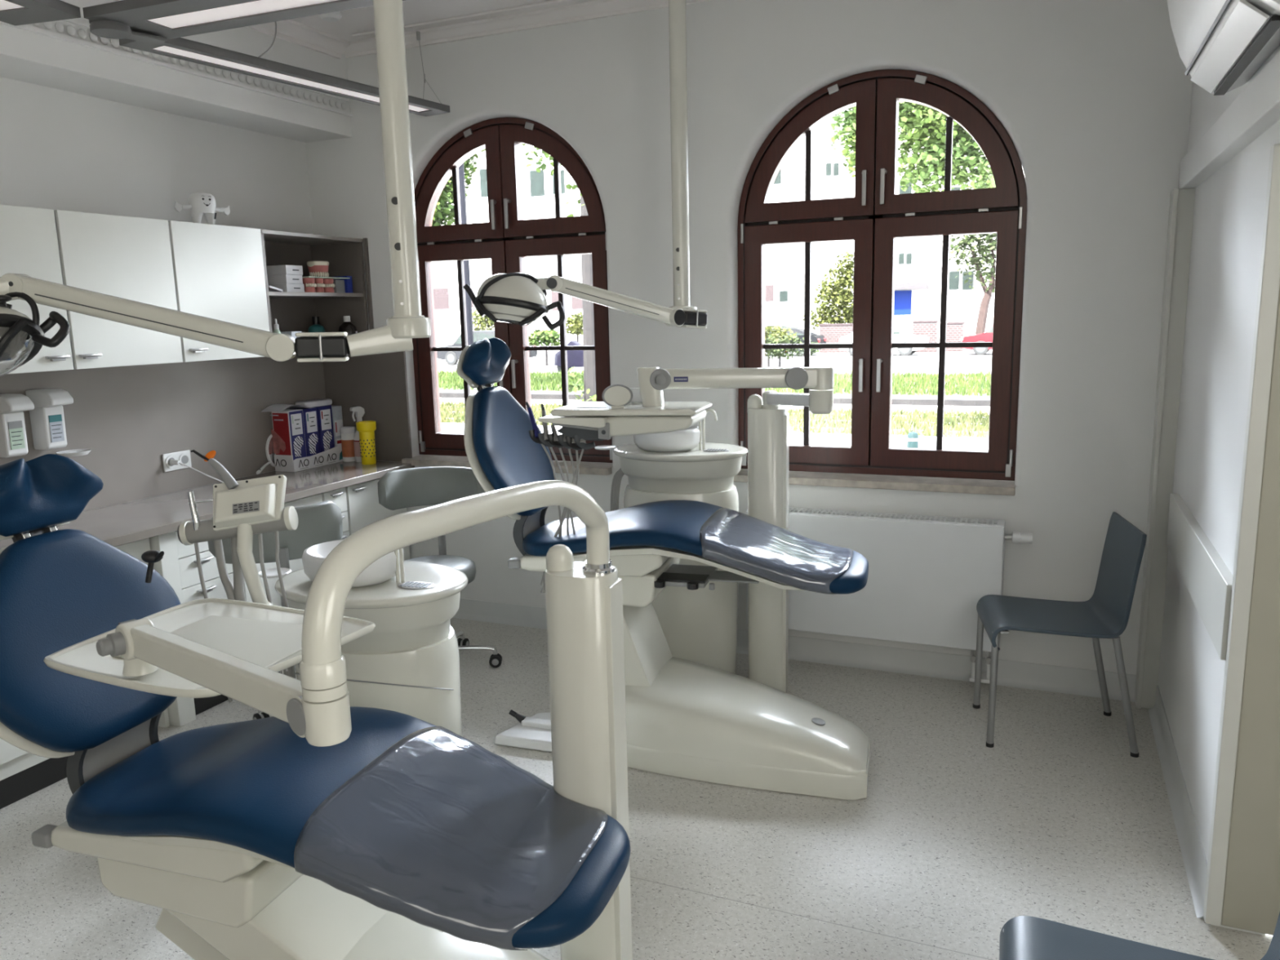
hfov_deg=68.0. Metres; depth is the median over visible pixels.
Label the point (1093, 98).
wall
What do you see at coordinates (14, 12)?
pendant light
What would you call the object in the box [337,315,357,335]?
bottle
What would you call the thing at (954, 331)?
wall
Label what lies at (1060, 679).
baseboard
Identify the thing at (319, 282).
model
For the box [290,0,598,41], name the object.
ceiling
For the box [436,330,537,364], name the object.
parked car
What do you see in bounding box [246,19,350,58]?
crown molding
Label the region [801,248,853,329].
bush
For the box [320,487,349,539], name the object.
base cabinet
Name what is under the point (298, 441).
picture
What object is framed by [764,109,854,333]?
house
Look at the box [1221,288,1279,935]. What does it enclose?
door
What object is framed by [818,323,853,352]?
wall
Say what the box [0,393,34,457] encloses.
soap dispenser
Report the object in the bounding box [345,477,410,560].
base cabinet
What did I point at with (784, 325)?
parked car
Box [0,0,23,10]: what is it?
diffuser
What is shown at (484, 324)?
bush
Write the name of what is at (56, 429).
print
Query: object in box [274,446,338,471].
rack
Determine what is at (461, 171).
pole
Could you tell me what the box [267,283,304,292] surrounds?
carton
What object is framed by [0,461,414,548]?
countertop
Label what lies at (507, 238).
window
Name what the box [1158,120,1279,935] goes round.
wall
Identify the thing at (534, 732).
foot pedal
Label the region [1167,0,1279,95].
air conditioner
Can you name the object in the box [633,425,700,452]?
basin
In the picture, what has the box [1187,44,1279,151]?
wall
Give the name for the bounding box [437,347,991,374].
road
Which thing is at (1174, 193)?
strip
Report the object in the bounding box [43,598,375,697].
tray
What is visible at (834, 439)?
trim
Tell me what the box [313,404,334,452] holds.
glove box
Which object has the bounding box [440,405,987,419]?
rail
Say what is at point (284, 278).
carton
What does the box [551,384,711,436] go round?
tray
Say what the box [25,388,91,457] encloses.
soap dispenser
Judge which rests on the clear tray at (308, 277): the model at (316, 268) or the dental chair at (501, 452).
the model at (316, 268)
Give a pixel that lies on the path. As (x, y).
(537, 401)
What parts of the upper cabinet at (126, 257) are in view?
handle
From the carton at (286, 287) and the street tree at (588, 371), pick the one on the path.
the street tree at (588, 371)
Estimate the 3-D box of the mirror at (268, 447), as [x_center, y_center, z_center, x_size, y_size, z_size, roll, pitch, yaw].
[-1.896,-0.141,4.853,0.039,0.186,0.244,1,10,11]
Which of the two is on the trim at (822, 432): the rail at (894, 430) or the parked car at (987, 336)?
the rail at (894, 430)
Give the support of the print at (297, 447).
attached to the glove box at (288, 438)
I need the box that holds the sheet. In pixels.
[261,404,314,412]
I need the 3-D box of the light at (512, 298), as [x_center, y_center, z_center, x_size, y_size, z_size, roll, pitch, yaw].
[-0.167,-1.280,3.539,0.990,1.436,0.314,-7,11,-29]
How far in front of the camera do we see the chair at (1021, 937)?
1.70 m
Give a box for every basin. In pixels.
[302,539,399,587]
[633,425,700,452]
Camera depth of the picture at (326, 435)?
5.08 m
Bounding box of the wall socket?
[162,449,191,471]
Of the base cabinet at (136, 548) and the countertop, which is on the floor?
the base cabinet at (136, 548)
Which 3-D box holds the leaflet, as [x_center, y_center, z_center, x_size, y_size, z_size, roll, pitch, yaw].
[-1.741,-0.905,4.494,0.050,0.029,0.085,3,11,23]
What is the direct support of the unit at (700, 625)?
on the floor
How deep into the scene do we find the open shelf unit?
5.00 m
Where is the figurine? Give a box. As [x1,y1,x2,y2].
[174,192,230,224]
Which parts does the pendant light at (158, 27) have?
swivel arm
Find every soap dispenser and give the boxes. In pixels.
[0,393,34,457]
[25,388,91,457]
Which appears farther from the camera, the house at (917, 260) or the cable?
the house at (917, 260)
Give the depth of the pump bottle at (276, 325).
4.53 m
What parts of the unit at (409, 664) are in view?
water spout, water spout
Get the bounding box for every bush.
[471,309,494,330]
[528,328,559,365]
[565,311,582,342]
[764,325,796,367]
[764,333,822,367]
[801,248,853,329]
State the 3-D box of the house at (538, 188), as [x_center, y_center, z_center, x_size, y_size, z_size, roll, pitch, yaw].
[-4.806,-18.012,63.453,9.462,18.070,10.000,3,11,23]
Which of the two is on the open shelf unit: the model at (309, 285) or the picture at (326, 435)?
the model at (309, 285)
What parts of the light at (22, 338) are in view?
lamp handle, spring arm, swing arm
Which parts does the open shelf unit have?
panel, panel, panel, panel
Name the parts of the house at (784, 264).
pane, pane, pane, pane, pane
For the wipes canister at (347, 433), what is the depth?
5.15 m
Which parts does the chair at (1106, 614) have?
leg, leg, cross rail, leg, leg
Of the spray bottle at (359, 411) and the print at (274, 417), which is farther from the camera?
the spray bottle at (359, 411)
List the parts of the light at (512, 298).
lamp handle, lamp handle, spring arm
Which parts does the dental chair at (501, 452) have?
backrest, spine plate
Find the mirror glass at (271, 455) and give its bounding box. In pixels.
[268,438,275,464]
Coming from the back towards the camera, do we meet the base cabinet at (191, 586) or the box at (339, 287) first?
the box at (339, 287)
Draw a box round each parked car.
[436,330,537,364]
[764,322,819,335]
[765,328,826,356]
[837,326,929,355]
[960,324,993,355]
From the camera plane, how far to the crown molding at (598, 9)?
4.40 m
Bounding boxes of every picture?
[293,435,303,456]
[308,433,318,453]
[322,431,332,450]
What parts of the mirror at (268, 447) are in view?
handle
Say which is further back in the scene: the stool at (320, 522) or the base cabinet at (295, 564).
the base cabinet at (295, 564)
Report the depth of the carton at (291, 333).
4.63 m
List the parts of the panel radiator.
valve stem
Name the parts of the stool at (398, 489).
backrest, seat, leg, leg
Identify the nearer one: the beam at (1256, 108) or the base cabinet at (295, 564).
the beam at (1256, 108)
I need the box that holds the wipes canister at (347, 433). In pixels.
[339,426,355,462]
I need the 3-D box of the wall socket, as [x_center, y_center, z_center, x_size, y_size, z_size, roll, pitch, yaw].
[-2.125,-0.088,4.359,0.013,0.082,0.150,3,11,23]
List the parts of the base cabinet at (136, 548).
support panel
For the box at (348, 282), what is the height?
0.088 m
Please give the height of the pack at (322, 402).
0.028 m
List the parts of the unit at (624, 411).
plate, knob, name plate, reach arm, short arm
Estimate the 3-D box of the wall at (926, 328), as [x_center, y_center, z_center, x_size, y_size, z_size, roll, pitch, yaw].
[13.757,-6.934,45.826,1.196,1.502,0.380,3,11,23]
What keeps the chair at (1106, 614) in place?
on the floor
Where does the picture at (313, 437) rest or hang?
attached to the glove box at (310, 415)
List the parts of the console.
panel, panel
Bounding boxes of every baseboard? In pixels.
[452,598,1136,702]
[1147,684,1207,919]
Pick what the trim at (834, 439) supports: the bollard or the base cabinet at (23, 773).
the bollard
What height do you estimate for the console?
0.559 m
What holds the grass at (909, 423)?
on the trim at (822, 432)
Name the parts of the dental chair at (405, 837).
backrest, spine plate, knob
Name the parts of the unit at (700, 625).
water spout, water spout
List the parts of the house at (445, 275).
pane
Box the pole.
[458,163,473,345]
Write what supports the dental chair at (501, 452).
on the floor
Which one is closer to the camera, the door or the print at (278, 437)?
the door
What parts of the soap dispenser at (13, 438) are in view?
pump lever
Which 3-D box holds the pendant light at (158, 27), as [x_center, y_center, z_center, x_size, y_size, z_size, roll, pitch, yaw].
[-0.682,-1.765,3.479,1.919,0.437,1.811,3,11,23]
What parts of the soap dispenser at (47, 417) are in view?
pump lever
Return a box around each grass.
[440,399,989,438]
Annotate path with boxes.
[440,397,990,414]
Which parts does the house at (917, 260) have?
pane, door, pane, pane, pane, pane, pane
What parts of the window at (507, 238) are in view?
handle, handle, handle, handle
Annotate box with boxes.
[270,408,306,460]
[288,407,320,456]
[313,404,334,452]
[331,405,342,446]
[333,275,352,293]
[333,280,345,293]
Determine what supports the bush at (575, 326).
on the road
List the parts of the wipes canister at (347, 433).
lid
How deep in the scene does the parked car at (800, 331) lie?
44.55 m
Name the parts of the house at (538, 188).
pane, pane, pane, pane, pane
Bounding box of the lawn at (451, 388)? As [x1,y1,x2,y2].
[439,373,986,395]
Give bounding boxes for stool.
[207,500,342,719]
[377,466,502,667]
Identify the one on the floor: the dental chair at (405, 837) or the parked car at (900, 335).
the dental chair at (405, 837)
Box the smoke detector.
[318,11,342,22]
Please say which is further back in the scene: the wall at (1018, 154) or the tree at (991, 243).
the tree at (991, 243)
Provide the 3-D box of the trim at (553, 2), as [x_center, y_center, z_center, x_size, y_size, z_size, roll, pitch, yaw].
[0.807,-2.054,3.695,4.800,0.012,0.025,3,11,23]
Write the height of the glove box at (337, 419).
0.300 m
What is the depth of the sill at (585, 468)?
4.93 m
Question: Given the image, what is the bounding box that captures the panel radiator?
[746,506,1032,683]
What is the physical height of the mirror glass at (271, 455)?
0.160 m
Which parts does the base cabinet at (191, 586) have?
cabinet filler panel, drawer, handle, drawer, handle, drawer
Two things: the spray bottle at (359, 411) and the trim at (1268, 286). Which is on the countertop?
the spray bottle at (359, 411)
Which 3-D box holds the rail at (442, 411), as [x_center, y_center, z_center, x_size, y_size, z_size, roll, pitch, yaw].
[-1.949,-1.431,20.825,100.000,0.040,0.060,3,11,23]
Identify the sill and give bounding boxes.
[401,454,613,475]
[733,468,1015,495]
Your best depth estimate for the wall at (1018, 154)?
4.27 m
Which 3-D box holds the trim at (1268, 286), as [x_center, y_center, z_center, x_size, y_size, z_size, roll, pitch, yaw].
[1.463,0.196,2.298,0.036,1.928,0.040,3,11,23]
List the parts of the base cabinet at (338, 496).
drawer, handle, drawer, drawer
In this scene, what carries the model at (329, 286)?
on the open shelf unit
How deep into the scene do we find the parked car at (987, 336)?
41.65 m
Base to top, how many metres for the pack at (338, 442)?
0.125 m
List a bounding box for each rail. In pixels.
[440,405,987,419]
[441,411,981,425]
[445,417,987,434]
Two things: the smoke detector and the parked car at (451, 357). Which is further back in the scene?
the parked car at (451, 357)
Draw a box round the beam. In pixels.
[0,0,351,142]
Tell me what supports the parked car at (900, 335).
on the road
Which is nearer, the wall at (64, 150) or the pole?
the wall at (64, 150)
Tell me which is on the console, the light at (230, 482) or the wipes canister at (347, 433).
the light at (230, 482)
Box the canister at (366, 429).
[355,420,376,464]
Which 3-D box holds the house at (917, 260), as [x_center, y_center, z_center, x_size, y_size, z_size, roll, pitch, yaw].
[19.094,-16.414,54.077,10.599,17.070,10.700,3,11,23]
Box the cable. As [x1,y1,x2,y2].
[169,458,223,503]
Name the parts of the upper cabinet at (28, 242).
handle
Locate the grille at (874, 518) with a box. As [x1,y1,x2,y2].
[746,506,1005,526]
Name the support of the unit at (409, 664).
on the floor
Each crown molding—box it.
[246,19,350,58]
[343,0,711,57]
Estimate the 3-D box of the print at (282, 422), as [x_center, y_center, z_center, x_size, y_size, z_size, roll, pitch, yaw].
[-1.831,-0.234,4.849,0.101,0.215,0.001,3,11,23]
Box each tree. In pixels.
[431,153,480,226]
[480,143,596,403]
[830,101,995,193]
[942,233,996,334]
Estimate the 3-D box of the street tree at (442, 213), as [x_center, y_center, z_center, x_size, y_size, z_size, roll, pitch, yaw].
[-6.472,-6.780,30.328,3.516,7.501,2.136,3,11,23]
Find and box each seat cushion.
[66,706,630,948]
[522,500,868,594]
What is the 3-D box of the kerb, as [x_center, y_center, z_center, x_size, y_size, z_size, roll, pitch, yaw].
[-2.614,-2.192,25.563,115.000,0.330,1.100,3,11,23]
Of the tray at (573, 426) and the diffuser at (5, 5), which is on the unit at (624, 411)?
the tray at (573, 426)
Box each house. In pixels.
[431,158,480,346]
[473,144,582,346]
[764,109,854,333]
[893,126,1025,342]
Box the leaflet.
[268,285,283,292]
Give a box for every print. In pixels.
[11,431,22,445]
[51,424,62,438]
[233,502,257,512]
[270,414,283,420]
[271,413,291,455]
[271,428,285,453]
[288,410,306,460]
[303,408,320,456]
[339,451,342,459]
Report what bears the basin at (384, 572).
in the unit at (409, 664)
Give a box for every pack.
[294,398,332,407]
[335,438,342,462]
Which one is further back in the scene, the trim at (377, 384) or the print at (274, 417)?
the trim at (377, 384)
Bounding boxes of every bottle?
[273,318,281,333]
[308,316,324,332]
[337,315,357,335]
[349,406,364,462]
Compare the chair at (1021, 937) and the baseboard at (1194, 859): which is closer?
the chair at (1021, 937)
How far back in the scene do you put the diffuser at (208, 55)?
3.74 m
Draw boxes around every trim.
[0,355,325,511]
[323,238,412,462]
[351,0,577,37]
[440,422,988,450]
[442,406,988,438]
[1141,187,1195,708]
[1203,143,1279,925]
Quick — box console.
[177,474,299,702]
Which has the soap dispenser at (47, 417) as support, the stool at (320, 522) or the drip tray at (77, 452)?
the drip tray at (77, 452)
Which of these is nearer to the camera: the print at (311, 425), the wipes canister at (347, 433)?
the print at (311, 425)
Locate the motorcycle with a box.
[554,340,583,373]
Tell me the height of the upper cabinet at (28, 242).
0.578 m
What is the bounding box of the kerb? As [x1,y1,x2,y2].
[439,389,990,406]
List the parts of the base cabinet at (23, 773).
door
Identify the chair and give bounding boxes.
[0,453,630,959]
[456,337,586,571]
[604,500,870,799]
[973,511,1146,757]
[999,911,1279,959]
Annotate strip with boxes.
[1134,188,1178,708]
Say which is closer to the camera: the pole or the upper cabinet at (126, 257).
the upper cabinet at (126, 257)
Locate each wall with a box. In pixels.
[0,76,312,511]
[305,0,1192,675]
[430,154,1024,480]
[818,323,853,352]
[911,320,938,352]
[945,321,964,351]
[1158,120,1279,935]
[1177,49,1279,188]
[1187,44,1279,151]
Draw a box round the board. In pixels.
[1166,493,1232,660]
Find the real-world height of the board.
0.196 m
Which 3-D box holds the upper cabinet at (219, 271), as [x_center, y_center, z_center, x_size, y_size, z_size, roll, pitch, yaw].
[-1.967,-0.827,4.211,0.368,0.578,0.503,3,11,23]
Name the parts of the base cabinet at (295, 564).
door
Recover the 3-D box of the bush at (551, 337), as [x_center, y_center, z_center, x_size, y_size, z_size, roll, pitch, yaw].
[-4.115,-5.827,41.635,1.999,1.594,1.287,3,11,23]
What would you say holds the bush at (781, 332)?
on the road
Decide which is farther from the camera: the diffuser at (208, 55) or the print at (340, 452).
the print at (340, 452)
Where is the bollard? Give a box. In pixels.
[906,431,919,448]
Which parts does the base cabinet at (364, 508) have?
handle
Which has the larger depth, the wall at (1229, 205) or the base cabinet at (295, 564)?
the base cabinet at (295, 564)
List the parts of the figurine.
arm, arm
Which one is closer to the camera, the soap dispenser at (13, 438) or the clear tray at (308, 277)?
the soap dispenser at (13, 438)
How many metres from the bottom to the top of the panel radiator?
0.694 m
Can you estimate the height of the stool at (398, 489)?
0.910 m
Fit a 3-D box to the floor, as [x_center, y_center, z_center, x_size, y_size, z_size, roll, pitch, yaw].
[-0.620,1.426,1.503,5.380,0.100,6.950,3,11,23]
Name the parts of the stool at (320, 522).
backrest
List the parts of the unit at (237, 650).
knob, tray arm, pipe arm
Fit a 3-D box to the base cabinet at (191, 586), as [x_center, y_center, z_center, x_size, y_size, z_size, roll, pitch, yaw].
[-2.014,0.555,4.032,0.530,0.802,0.399,3,11,23]
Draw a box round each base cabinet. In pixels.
[0,737,68,808]
[115,537,169,727]
[149,530,233,726]
[244,493,322,672]
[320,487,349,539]
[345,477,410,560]
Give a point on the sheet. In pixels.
(275, 407)
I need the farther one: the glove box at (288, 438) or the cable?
the glove box at (288, 438)
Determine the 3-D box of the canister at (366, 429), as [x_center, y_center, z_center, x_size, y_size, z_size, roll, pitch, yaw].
[-1.451,-0.197,5.052,0.102,0.225,0.102,3,11,23]
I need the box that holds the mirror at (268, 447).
[256,434,275,474]
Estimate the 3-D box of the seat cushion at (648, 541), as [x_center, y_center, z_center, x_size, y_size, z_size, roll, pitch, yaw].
[0.194,0.234,3.522,1.270,0.245,0.586,1,10,16]
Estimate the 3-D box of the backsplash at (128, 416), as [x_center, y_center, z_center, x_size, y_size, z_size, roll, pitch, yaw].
[-2.315,-0.168,3.933,0.012,0.596,2.948,3,11,23]
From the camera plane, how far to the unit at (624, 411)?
3.43 m
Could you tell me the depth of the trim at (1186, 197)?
3.60 m
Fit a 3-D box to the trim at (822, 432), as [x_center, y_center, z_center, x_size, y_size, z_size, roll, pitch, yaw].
[-4.185,-1.456,21.958,115.000,0.200,3.700,3,11,23]
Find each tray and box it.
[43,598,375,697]
[56,448,91,457]
[302,275,350,279]
[538,414,609,427]
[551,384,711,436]
[551,422,598,431]
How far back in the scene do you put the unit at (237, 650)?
1.93 m
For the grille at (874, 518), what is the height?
0.008 m
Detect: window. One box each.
[412,117,613,462]
[737,69,1026,480]
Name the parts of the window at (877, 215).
handle, handle, handle, handle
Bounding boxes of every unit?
[43,480,632,959]
[258,539,468,736]
[260,229,368,333]
[525,365,834,692]
[594,408,747,674]
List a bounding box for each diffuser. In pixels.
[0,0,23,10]
[148,0,337,28]
[154,45,428,111]
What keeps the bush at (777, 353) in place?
on the road
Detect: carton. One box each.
[266,265,302,275]
[266,274,302,284]
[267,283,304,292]
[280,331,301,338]
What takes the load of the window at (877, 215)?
in the wall at (1093, 98)
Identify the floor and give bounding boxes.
[0,617,1272,959]
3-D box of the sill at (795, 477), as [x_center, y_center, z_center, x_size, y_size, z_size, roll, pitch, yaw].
[0.979,0.004,4.207,1.280,0.034,0.165,3,11,23]
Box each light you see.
[0,0,80,26]
[0,0,431,376]
[82,0,449,116]
[191,449,238,489]
[463,0,706,329]
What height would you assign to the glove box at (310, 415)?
0.306 m
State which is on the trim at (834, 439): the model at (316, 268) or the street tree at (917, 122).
the street tree at (917, 122)
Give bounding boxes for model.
[302,278,316,292]
[306,261,328,276]
[315,278,324,292]
[323,278,334,293]
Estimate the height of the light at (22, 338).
1.498 m
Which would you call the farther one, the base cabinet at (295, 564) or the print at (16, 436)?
the base cabinet at (295, 564)
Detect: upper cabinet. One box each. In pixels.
[0,204,73,373]
[53,209,182,369]
[168,220,269,362]
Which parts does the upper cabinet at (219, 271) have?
handle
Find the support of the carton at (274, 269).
on the carton at (284, 278)
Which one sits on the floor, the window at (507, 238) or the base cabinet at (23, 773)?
the base cabinet at (23, 773)

